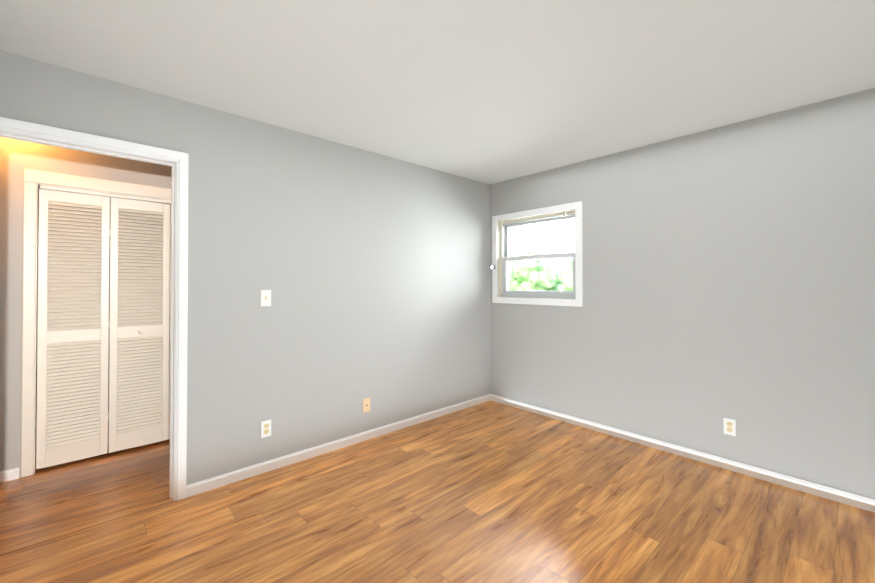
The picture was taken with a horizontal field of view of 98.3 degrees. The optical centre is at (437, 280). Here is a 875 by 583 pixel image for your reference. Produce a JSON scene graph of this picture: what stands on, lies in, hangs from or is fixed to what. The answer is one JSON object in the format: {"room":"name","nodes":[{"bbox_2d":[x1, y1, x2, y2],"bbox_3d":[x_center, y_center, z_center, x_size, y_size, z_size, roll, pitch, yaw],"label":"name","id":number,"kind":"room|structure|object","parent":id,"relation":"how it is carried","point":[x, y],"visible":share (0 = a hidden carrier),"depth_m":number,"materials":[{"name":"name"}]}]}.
{"room":"empty bedroom","nodes":[
{"label":"empty bedroom","id":0,"kind":"room"},
{"bbox_2d":[0,137,171,477],"bbox_3d":[-2.389,0.117,3.040,3.930,2.440,0.115,1,-1,-42],"label":"wall","id":1,"kind":"structure","parent":0,"point":[17,157],"depth_m":2.54,"materials":[{"name":"paint"}]},
{"bbox_2d":[0,468,18,482],"bbox_3d":[-3.268,1.293,2.142,1.208,0.070,0.013,1,-1,-42],"label":"baseboard","id":2,"kind":"structure","parent":1,"relation":"attached to","point":[9,475],"depth_m":2.51,"materials":[{"name":"white wood"}]},
{"bbox_2d":[20,168,170,477],"bbox_3d":[-2.242,0.290,3.158,1.652,2.096,0.134,1,-1,-42],"label":"trim","id":3,"kind":"structure","parent":1,"relation":"attached to","point":[34,181],"depth_m":2.59,"materials":[{"name":"beige paint"}]},
{"bbox_2d":[36,189,170,468],"bbox_3d":[-2.223,0.340,3.137,1.512,1.952,0.066,1,-1,-42],"label":"bifold closet door","id":4,"kind":"structure","parent":1,"relation":"in","point":[84,340],"depth_m":2.85,"materials":[{"name":"beige paint"}]},
{"bbox_2d":[39,188,170,427],"bbox_3d":[-2.534,0.121,3.482,2.320,2.440,0.735,1,-1,-42],"label":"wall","id":5,"kind":"structure","parent":0,"point":[109,253],"depth_m":3.44,"materials":[{"name":"white wood"}]},
{"bbox_2d":[0,50,490,484],"bbox_3d":[-1.194,0.114,2.736,5.060,2.440,0.119,1,-1,-42],"label":"wall","id":6,"kind":"structure","parent":0,"point":[370,270],"depth_m":2.81,"materials":[{"name":"grey paint"}]},
{"bbox_2d":[0,117,188,500],"bbox_3d":[-1.912,0.270,2.082,0.879,2.114,0.155,1,-1,-42],"label":"door frame","id":7,"kind":"structure","parent":6,"relation":"attached to","point":[176,161],"depth_m":2.29,"materials":[{"name":"white wood"}]},
{"bbox_2d":[261,419,270,437],"bbox_3d":[-1.196,1.035,2.640,0.070,0.115,0.007,1,-1,-42],"label":"outlet","id":8,"kind":"object","parent":6,"relation":"attached to","point":[266,428],"visible":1,"depth_m":2.64,"materials":[{"name":"white plastic"}]},
{"bbox_2d":[261,290,270,305],"bbox_3d":[-1.197,0.123,2.640,0.070,0.115,0.018,1,-1,-42],"label":"light switch","id":9,"kind":"object","parent":6,"relation":"attached to","point":[265,297],"visible":1,"depth_m":2.64,"materials":[{"name":"white plastic"}]},
{"bbox_2d":[186,394,489,497],"bbox_3d":[-0.477,1.304,3.288,2.879,0.070,0.013,1,-1,-42],"label":"baseboard","id":10,"kind":"structure","parent":6,"relation":"attached to","point":[202,486],"depth_m":2.88,"materials":[{"name":"white wood"}]},
{"bbox_2d":[363,398,369,412],"bbox_3d":[-0.594,1.050,3.181,0.070,0.115,0.015,1,-1,-42],"label":"outlet plate","id":11,"kind":"object","parent":6,"relation":"attached to","point":[366,404],"visible":1,"depth_m":3.18,"materials":[{"name":"beige plastic"}]},
{"bbox_2d":[0,400,874,582],"bbox_3d":[-0.687,1.387,2.080,5.175,0.120,5.315,1,-1,-42],"label":"floor","id":12,"kind":"structure","parent":0,"point":[490,491],"depth_m":2.10,"materials":[{"name":"brown wood"}]},
{"bbox_2d":[0,499,172,555],"bbox_3d":[-1.882,1.326,2.039,0.751,0.002,0.030,1,-1,-42],"label":"threshold","id":13,"kind":"object","parent":12,"relation":"on","point":[74,530],"depth_m":2.02,"materials":[{"name":"brown wood"}]},
{"bbox_2d":[0,0,874,184],"bbox_3d":[-0.687,-1.173,2.105,5.175,0.120,5.315,1,-1,-42],"label":"ceiling","id":14,"kind":"structure","parent":0,"point":[490,92],"depth_m":1.94,"materials":[{"name":"paint"}]},
{"bbox_2d":[490,88,874,499],"bbox_3d":[1.807,0.117,3.076,0.160,2.440,3.415,1,-1,-42],"label":"wall","id":15,"kind":"structure","parent":0,"point":[729,271],"depth_m":2.69,"materials":[{"name":"grey paint"}]},
{"bbox_2d":[492,201,582,306],"bbox_3d":[1.035,-0.240,3.915,0.175,0.972,1.057,1,-1,-42],"label":"window","id":16,"kind":"structure","parent":15,"relation":"in","point":[501,258],"depth_m":3.90,"materials":[{"name":"white plastic"}]},
{"bbox_2d":[490,394,874,512],"bbox_3d":[1.694,1.302,3.059,0.013,0.070,3.270,1,-1,-42],"label":"baseboard","id":17,"kind":"structure","parent":15,"relation":"attached to","point":[812,488],"depth_m":2.73,"materials":[{"name":"white wood"}]},
{"bbox_2d":[723,417,735,435],"bbox_3d":[2.060,1.031,2.665,0.007,0.115,0.070,1,-1,-42],"label":"outlet","id":18,"kind":"object","parent":15,"relation":"attached to","point":[729,426],"visible":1,"depth_m":2.66,"materials":[{"name":"white plastic"}]},
{"label":"outside","id":19,"kind":"structure","parent":0,"visible":0},
{"bbox_3d":[4.300,1.991,7.630,70.000,0.020,60.000,1,-1,-42],"label":"ground","id":20,"kind":"structure","parent":19,"visible":0},
{"bbox_2d":[508,251,565,290],"bbox_3d":[1.958,0.678,7.804,1.018,2.609,1.422,1,-1,-42],"label":"tree","id":21,"kind":"object","parent":20,"relation":"on","point":[521,284],"depth_m":7.51,"materials":[{"name":"green plant"}]},
{"bbox_2d":[508,219,574,274],"bbox_3d":[7.341,-1.711,9.079,5.049,7.412,16.600,1,-1,-42],"label":"sky","id":22,"kind":"structure","parent":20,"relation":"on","point":[557,238],"depth_m":10.76,"materials":[{"name":"white"}]},
{"bbox_2d":[556,261,572,290],"bbox_3d":[3.360,0.646,8.092,1.309,2.678,1.596,1,-1,-42],"label":"tree","id":23,"kind":"object","parent":20,"relation":"on","point":[563,280],"depth_m":8.03,"materials":[{"name":"green plant"}]}
]}

